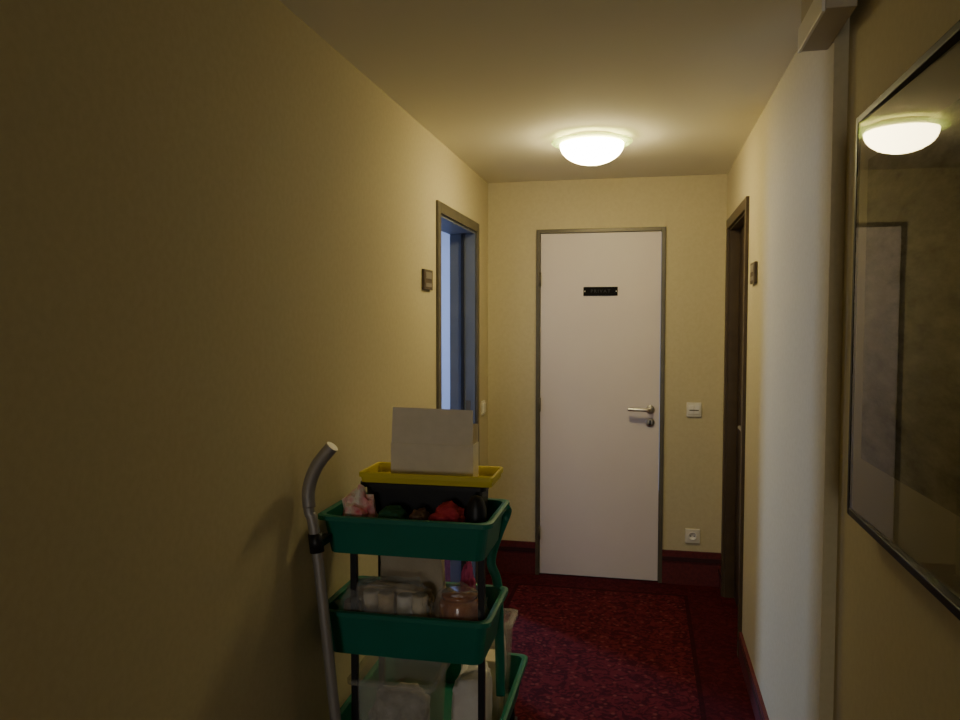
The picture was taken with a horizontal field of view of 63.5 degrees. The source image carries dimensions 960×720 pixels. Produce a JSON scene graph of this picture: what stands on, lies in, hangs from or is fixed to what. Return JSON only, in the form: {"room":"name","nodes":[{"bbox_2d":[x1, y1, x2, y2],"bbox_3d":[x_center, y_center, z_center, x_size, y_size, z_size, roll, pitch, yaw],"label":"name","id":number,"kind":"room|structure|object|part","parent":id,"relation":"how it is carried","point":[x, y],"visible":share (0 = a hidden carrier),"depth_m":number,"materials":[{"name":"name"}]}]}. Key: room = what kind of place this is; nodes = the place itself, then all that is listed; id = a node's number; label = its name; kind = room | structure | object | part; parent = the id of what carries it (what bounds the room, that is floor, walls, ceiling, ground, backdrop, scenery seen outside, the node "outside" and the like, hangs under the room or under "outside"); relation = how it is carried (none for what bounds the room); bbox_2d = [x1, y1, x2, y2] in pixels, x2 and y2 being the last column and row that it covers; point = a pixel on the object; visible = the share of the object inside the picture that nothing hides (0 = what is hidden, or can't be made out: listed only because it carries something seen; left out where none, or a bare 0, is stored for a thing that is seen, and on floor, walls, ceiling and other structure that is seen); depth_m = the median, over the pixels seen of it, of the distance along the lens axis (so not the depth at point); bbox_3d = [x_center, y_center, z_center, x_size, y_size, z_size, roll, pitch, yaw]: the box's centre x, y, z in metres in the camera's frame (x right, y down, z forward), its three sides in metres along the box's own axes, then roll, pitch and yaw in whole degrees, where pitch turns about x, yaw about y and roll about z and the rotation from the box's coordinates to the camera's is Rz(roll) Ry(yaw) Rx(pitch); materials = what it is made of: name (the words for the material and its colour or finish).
{"room":"hotel corridor","nodes":[
{"label":"hotel corridor","id":0,"kind":"room"},
{"bbox_2d":[0,0,487,719],"bbox_3d":[-1.000,0.346,-0.048,0.130,2.281,9.656,1,3,12],"label":"wall","id":1,"kind":"structure","parent":0,"point":[218,231],"depth_m":1.57,"materials":[{"name":"paint"}]},
{"bbox_2d":[422,269,432,289],"bbox_3d":[-0.220,-0.336,3.249,0.014,0.084,0.130,1,3,12],"label":"number sign","id":2,"kind":"object","parent":1,"relation":"attached to","point":[427,275],"visible":1,"depth_m":3.23,"materials":[{"name":"brown"}]},
{"bbox_2d":[436,200,478,583],"bbox_3d":[-0.098,0.284,3.859,0.012,2.010,0.860,1,3,12],"label":"trim","id":3,"kind":"structure","parent":1,"relation":"attached to","point":[441,208],"depth_m":3.46,"materials":[{"name":"brown wood"}]},
{"bbox_2d":[441,214,475,582],"bbox_3d":[-0.172,0.306,3.876,0.140,1.965,0.770,1,3,12],"label":"lining","id":4,"kind":"object","parent":1,"relation":"attached to","point":[449,226],"visible":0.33,"depth_m":4.21,"materials":[{"name":"metal"}]},
{"bbox_2d":[461,234,463,571],"bbox_3d":[-0.094,0.295,4.229,0.015,1.950,0.015,1,3,12],"label":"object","id":5,"kind":"object","parent":4,"relation":"attached to","point":[462,235],"visible":0.36,"depth_m":4.20,"materials":[{"name":"wood"}]},
{"bbox_2d":[481,400,485,414],"bbox_3d":[0.021,0.271,4.411,0.014,0.080,0.080,1,3,12],"label":"light switch","id":6,"kind":"object","parent":1,"relation":"attached to","point":[483,403],"visible":1,"depth_m":4.38,"materials":[{"name":"beige plastic"}]},
{"bbox_2d":[441,232,449,408],"bbox_3d":[-0.791,-0.020,7.179,2.470,2.281,0.100,1,3,12],"label":"wall","id":7,"kind":"structure","parent":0,"point":[445,238],"depth_m":7.01,"materials":[{"name":"paint"}]},
{"bbox_2d":[279,0,801,231],"bbox_3d":[-1.085,-0.904,1.106,4.400,0.100,12.000,1,3,12],"label":"ceiling","id":8,"kind":"structure","parent":0,"point":[495,82],"depth_m":2.48,"materials":[{"name":"beige paint"}]},
{"bbox_2d":[551,130,632,165],"bbox_3d":[0.485,-0.909,3.372,0.350,0.119,0.350,1,3,12],"label":"ceiling lamp","id":9,"kind":"object","parent":8,"relation":"attached to","point":[593,147],"depth_m":3.28,"materials":[{"name":"white glass"}]},
{"bbox_2d":[445,494,755,719],"bbox_3d":[-1.084,1.424,1.224,4.400,0.001,12.000,1,3,12],"label":"floor","id":10,"kind":"structure","parent":0,"point":[596,648],"depth_m":3.53,"materials":[{"name":"carpet"}]},
{"bbox_2d":[302,442,527,719],"bbox_3d":[-0.151,0.782,2.373,0.509,1.166,0.733,1,3,12],"label":"cart","id":11,"kind":"object","parent":10,"relation":"on","point":[428,652],"visible":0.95,"depth_m":2.11,"materials":[{"name":"green plastic"}]},
{"bbox_3d":[-0.403,0.787,2.071,0.140,1.129,0.029,1,3,12],"label":"push handle","id":12,"kind":"part","parent":11,"relation":"part of","materials":[{"name":"silver metal"}]},
{"bbox_3d":[-0.352,0.901,2.191,0.018,0.746,0.018,1,3,12],"label":"post","id":13,"kind":"part","parent":11,"relation":"part of","materials":[{"name":"black metal"}]},
{"bbox_2d":[342,484,377,517],"bbox_3d":[-0.343,0.436,2.188,0.115,0.176,0.105,1,3,12],"label":"packet","id":14,"kind":"object","parent":11,"relation":"in","point":[357,502],"visible":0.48,"depth_m":2.17,"materials":[{"name":"pink plastic"}]},
{"bbox_3d":[-0.308,0.891,2.445,0.018,0.740,0.018,1,3,12],"label":"post","id":15,"kind":"part","parent":11,"relation":"part of","materials":[{"name":"black metal"}]},
{"bbox_2d":[344,580,434,617],"bbox_3d":[-0.267,0.710,2.196,0.280,0.192,0.150,1,3,12],"label":"storage box","id":16,"kind":"object","parent":11,"relation":"in","point":[378,596],"visible":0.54,"depth_m":2.19,"materials":[{"name":"clear plastic"}]},
{"bbox_2d":[344,598,360,611],"bbox_3d":[-0.362,0.742,2.208,0.048,0.120,0.048,1,3,12],"label":"cup","id":17,"kind":"object","parent":16,"relation":"on","point":[347,603],"depth_m":2.19,"materials":[{"name":"plastic"}]},
{"bbox_2d":[363,588,378,612],"bbox_3d":[-0.309,0.729,2.217,0.048,0.145,0.048,1,3,12],"label":"cup","id":18,"kind":"object","parent":16,"relation":"on","point":[370,595],"depth_m":2.20,"materials":[{"name":"white ceramic"}]},
{"bbox_2d":[377,590,394,613],"bbox_3d":[-0.264,0.728,2.187,0.048,0.150,0.048,1,3,12],"label":"cup","id":19,"kind":"object","parent":16,"relation":"on","point":[385,598],"depth_m":2.17,"materials":[{"name":"beige ceramic"}]},
{"bbox_2d":[397,592,412,615],"bbox_3d":[-0.211,0.733,2.196,0.048,0.140,0.048,1,3,12],"label":"cup","id":20,"kind":"object","parent":16,"relation":"on","point":[404,599],"depth_m":2.17,"materials":[{"name":"white ceramic"}]},
{"bbox_2d":[412,592,428,616],"bbox_3d":[-0.167,0.729,2.166,0.048,0.150,0.048,1,3,12],"label":"cup","id":21,"kind":"object","parent":16,"relation":"on","point":[420,600],"depth_m":2.15,"materials":[{"name":"beige ceramic"}]},
{"bbox_2d":[378,505,408,518],"bbox_3d":[-0.241,0.467,2.163,0.085,0.116,0.100,1,3,12],"label":"cloth","id":22,"kind":"object","parent":11,"relation":"in","point":[391,511],"visible":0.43,"depth_m":2.14,"materials":[{"name":"green fabric"}]},
{"bbox_2d":[368,682,430,719],"bbox_3d":[-0.229,1.024,2.271,0.258,0.262,0.228,1,3,12],"label":"bag","id":23,"kind":"object","parent":11,"relation":"in","point":[401,701],"visible":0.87,"depth_m":2.23,"materials":[{"name":"white plastic"}]},
{"bbox_2d":[380,555,445,617],"bbox_3d":[-0.200,0.670,2.318,0.200,0.260,0.060,1,3,12],"label":"cardboard box","id":24,"kind":"object","parent":11,"relation":"in","point":[430,573],"visible":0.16,"depth_m":2.28,"materials":[{"name":"white cardboard"}]},
{"bbox_2d":[318,492,509,561],"bbox_3d":[-0.180,0.474,2.223,0.494,0.109,0.306,1,3,12],"label":"tray","id":25,"kind":"object","parent":11,"relation":"on","point":[354,535],"depth_m":2.10,"materials":[{"name":"green plastic"}]},
{"bbox_2d":[328,576,507,664],"bbox_3d":[-0.182,0.746,2.237,0.490,0.127,0.306,1,3,12],"label":"tray","id":26,"kind":"object","parent":11,"relation":"on","point":[355,633],"depth_m":2.11,"materials":[{"name":"green plastic"}]},
{"bbox_2d":[408,507,429,519],"bbox_3d":[-0.168,0.468,2.148,0.055,0.118,0.090,1,3,12],"label":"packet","id":27,"kind":"object","parent":11,"relation":"in","point":[421,513],"visible":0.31,"depth_m":2.12,"materials":[{"name":"brown plastic"}]},
{"bbox_2d":[360,481,488,518],"bbox_3d":[-0.152,0.434,2.278,0.373,0.170,0.153,1,3,12],"label":"storage bin","id":28,"kind":"object","parent":11,"relation":"in","point":[410,497],"visible":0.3,"depth_m":2.22,"materials":[{"name":"black plastic"}]},
{"bbox_2d":[359,462,502,487],"bbox_3d":[-0.139,0.333,2.263,0.393,0.030,0.168,1,3,12],"label":"tray","id":29,"kind":"object","parent":28,"relation":"on","point":[379,472],"visible":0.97,"depth_m":2.19,"materials":[{"name":"yellow plastic"}]},
{"bbox_2d":[391,407,478,476],"bbox_3d":[-0.130,0.239,2.285,0.246,0.205,0.096,1,3,12],"label":"cardboard box","id":30,"kind":"object","parent":29,"relation":"on","point":[426,441],"visible":0.8,"depth_m":2.24,"materials":[{"name":"white cardboard"}]},
{"bbox_2d":[340,652,527,719],"bbox_3d":[-0.142,1.093,2.426,0.498,0.120,0.656,1,3,12],"label":"tray","id":31,"kind":"object","parent":11,"relation":"on","point":[437,679],"depth_m":2.67,"materials":[{"name":"green plastic"}]},
{"bbox_2d":[428,500,465,521],"bbox_3d":[-0.089,0.458,2.131,0.100,0.138,0.100,1,3,12],"label":"rag","id":32,"kind":"object","parent":11,"relation":"in","point":[449,511],"visible":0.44,"depth_m":2.10,"materials":[{"name":"fabric"}]},
{"bbox_2d":[439,586,479,620],"bbox_3d":[-0.055,0.716,2.152,0.155,0.184,0.140,1,3,12],"label":"jam jar","id":33,"kind":"object","parent":11,"relation":"in","point":[456,602],"visible":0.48,"depth_m":2.11,"materials":[{"name":"clear"}]},
{"bbox_2d":[460,561,475,588],"bbox_3d":[-0.034,0.691,2.284,0.050,0.220,0.050,1,3,12],"label":"cloth","id":34,"kind":"object","parent":11,"relation":"in","point":[467,578],"visible":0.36,"depth_m":2.27,"materials":[{"name":"pink"}]},
{"bbox_2d":[451,661,492,719],"bbox_3d":[-0.022,1.026,2.258,0.100,0.260,0.200,1,3,12],"label":"folded towels","id":35,"kind":"object","parent":11,"relation":"in","point":[465,688],"visible":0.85,"depth_m":2.18,"materials":[{"name":"white fabric"}]},
{"bbox_2d":[466,495,486,522],"bbox_3d":[-0.010,0.447,2.118,0.056,0.160,0.056,1,3,12],"label":"spray bottle","id":36,"kind":"object","parent":11,"relation":"in","point":[476,511],"visible":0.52,"depth_m":2.10,"materials":[{"name":"black plastic"}]},
{"bbox_2d":[461,649,502,719],"bbox_3d":[0.008,1.036,2.451,0.120,0.220,0.090,1,3,12],"label":"paper packet","id":37,"kind":"object","parent":11,"relation":"in","point":[497,702],"visible":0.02,"depth_m":2.40,"materials":[{"name":"beige paper"}]},
{"bbox_3d":[0.005,0.905,2.115,0.018,0.746,0.018,1,3,12],"label":"post","id":38,"kind":"part","parent":11,"relation":"part of","materials":[{"name":"black metal"}]},
{"bbox_2d":[490,635,505,697],"bbox_3d":[0.053,0.995,2.598,0.133,0.287,0.148,1,3,12],"label":"tub","id":39,"kind":"object","parent":11,"relation":"in","point":[493,643],"visible":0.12,"depth_m":2.57,"materials":[{"name":"white"}]},
{"bbox_2d":[488,174,726,552],"bbox_3d":[0.709,0.117,4.478,1.590,2.281,0.120,1,3,12],"label":"wall","id":40,"kind":"structure","parent":0,"point":[692,209],"depth_m":4.36,"materials":[{"name":"paint"}]},
{"bbox_2d":[535,227,665,582],"bbox_3d":[0.683,0.257,4.447,0.722,2.004,0.064,1,3,12],"label":"frame","id":41,"kind":"object","parent":40,"relation":"attached to","point":[629,229],"visible":0.88,"depth_m":4.39,"materials":[{"name":"brown painted wood"}]},
{"bbox_2d":[540,231,661,580],"bbox_3d":[0.682,0.265,4.446,0.674,1.972,0.040,1,3,12],"label":"leaf","id":42,"kind":"object","parent":40,"relation":"attached to","point":[600,355],"visible":1,"depth_m":4.43,"materials":[{"name":"white wood"}]},
{"bbox_2d":[583,287,617,295],"bbox_3d":[0.681,-0.389,4.388,0.192,0.050,0.008,1,3,12],"label":"nameplate","id":43,"kind":"object","parent":42,"relation":"attached to","point":[587,291],"visible":1,"depth_m":4.39,"materials":[{"name":"black"}]},
{"bbox_2d":[646,418,654,426],"bbox_3d":[0.957,0.351,4.367,0.050,0.050,0.009,1,3,12],"label":"rosette","id":44,"kind":"object","parent":42,"relation":"attached to","point":[648,419],"visible":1,"depth_m":4.36,"materials":[{"name":"silver metal"}]},
{"bbox_2d":[646,405,654,413],"bbox_3d":[0.957,0.279,4.363,0.050,0.050,0.009,1,3,12],"label":"rosette","id":45,"kind":"object","parent":42,"relation":"attached to","point":[648,406],"visible":0.79,"depth_m":4.36,"materials":[{"name":"silver metal"}]},
{"bbox_2d":[628,407,651,411],"bbox_3d":[0.897,0.278,4.349,0.134,0.024,0.061,1,3,12],"label":"lever","id":46,"kind":"object","parent":45,"relation":"attached to","point":[629,409],"visible":1,"depth_m":4.32,"materials":[{"name":"silver metal"}]},
{"bbox_2d":[496,540,720,586],"bbox_3d":[0.695,1.165,4.463,1.330,0.190,0.018,1,3,12],"label":"baseboard","id":47,"kind":"structure","parent":40,"relation":"attached to","point":[678,566],"depth_m":4.38,"materials":[{"name":"red wood"}]},
{"bbox_2d":[685,529,699,542],"bbox_3d":[1.191,0.987,4.351,0.080,0.080,0.013,1,3,12],"label":"wall socket","id":48,"kind":"object","parent":40,"relation":"attached to","point":[691,535],"visible":1,"depth_m":4.35,"materials":[{"name":"beige plastic"}]},
{"bbox_2d":[686,402,701,416],"bbox_3d":[1.190,0.276,4.314,0.080,0.080,0.016,1,3,12],"label":"light switch","id":49,"kind":"object","parent":40,"relation":"attached to","point":[693,408],"visible":1,"depth_m":4.31,"materials":[{"name":"beige plastic"}]},
{"bbox_2d":[727,0,959,719],"bbox_3d":[0.428,0.362,-0.351,0.130,2.281,9.656,1,3,12],"label":"wall","id":50,"kind":"structure","parent":0,"point":[834,627],"depth_m":1.95,"materials":[{"name":"paint"}]},
{"bbox_2d":[724,213,744,597],"bbox_3d":[1.299,0.310,3.752,0.130,1.970,0.740,1,3,12],"label":"lining","id":51,"kind":"object","parent":50,"relation":"attached to","point":[734,253],"visible":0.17,"depth_m":4.11,"materials":[{"name":"brown wood"}]},
{"bbox_2d":[734,227,743,607],"bbox_3d":[1.304,0.312,3.751,0.040,1.950,0.716,1,3,12],"label":"leaf","id":52,"kind":"object","parent":51,"relation":"attached to","point":[741,262],"visible":0.21,"depth_m":4.01,"materials":[{"name":"brown wood"}]},
{"bbox_2d":[720,196,749,657],"bbox_3d":[1.229,0.286,3.766,0.014,2.015,0.830,1,3,12],"label":"trim","id":53,"kind":"structure","parent":50,"relation":"attached to","point":[743,208],"depth_m":3.40,"materials":[{"name":"brown wood"}]},
{"bbox_2d":[718,566,768,719],"bbox_3d":[1.083,1.267,3.138,0.018,0.120,2.456,1,3,12],"label":"baseboard","id":54,"kind":"structure","parent":50,"relation":"attached to","point":[759,709],"depth_m":3.03,"materials":[{"name":"red wood"}]},
{"bbox_2d":[750,261,757,283],"bbox_3d":[1.097,-0.349,3.112,0.014,0.084,0.130,1,3,12],"label":"number sign","id":55,"kind":"object","parent":50,"relation":"attached to","point":[753,266],"visible":1,"depth_m":3.07,"materials":[{"name":"brown"}]},
{"bbox_2d":[798,0,856,52],"bbox_3d":[0.788,-0.818,1.769,0.070,0.140,0.275,1,3,12],"label":"emergency light","id":56,"kind":"object","parent":50,"relation":"attached to","point":[822,21],"visible":1,"depth_m":1.75,"materials":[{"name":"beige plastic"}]},
{"bbox_2d":[847,20,959,619],"bbox_3d":[0.681,-0.060,1.083,0.042,0.822,1.085,1,3,12],"label":"mirror","id":57,"kind":"object","parent":50,"relation":"attached to","point":[903,484],"visible":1,"depth_m":1.28,"materials":[{"name":"black paint"}]},
{"bbox_2d":[861,99,959,516],"bbox_3d":[0.676,-0.075,1.083,0.020,0.592,0.935,1,3,12],"label":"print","id":58,"kind":"object","parent":57,"relation":"attached to","point":[910,375],"depth_m":1.27}
]}

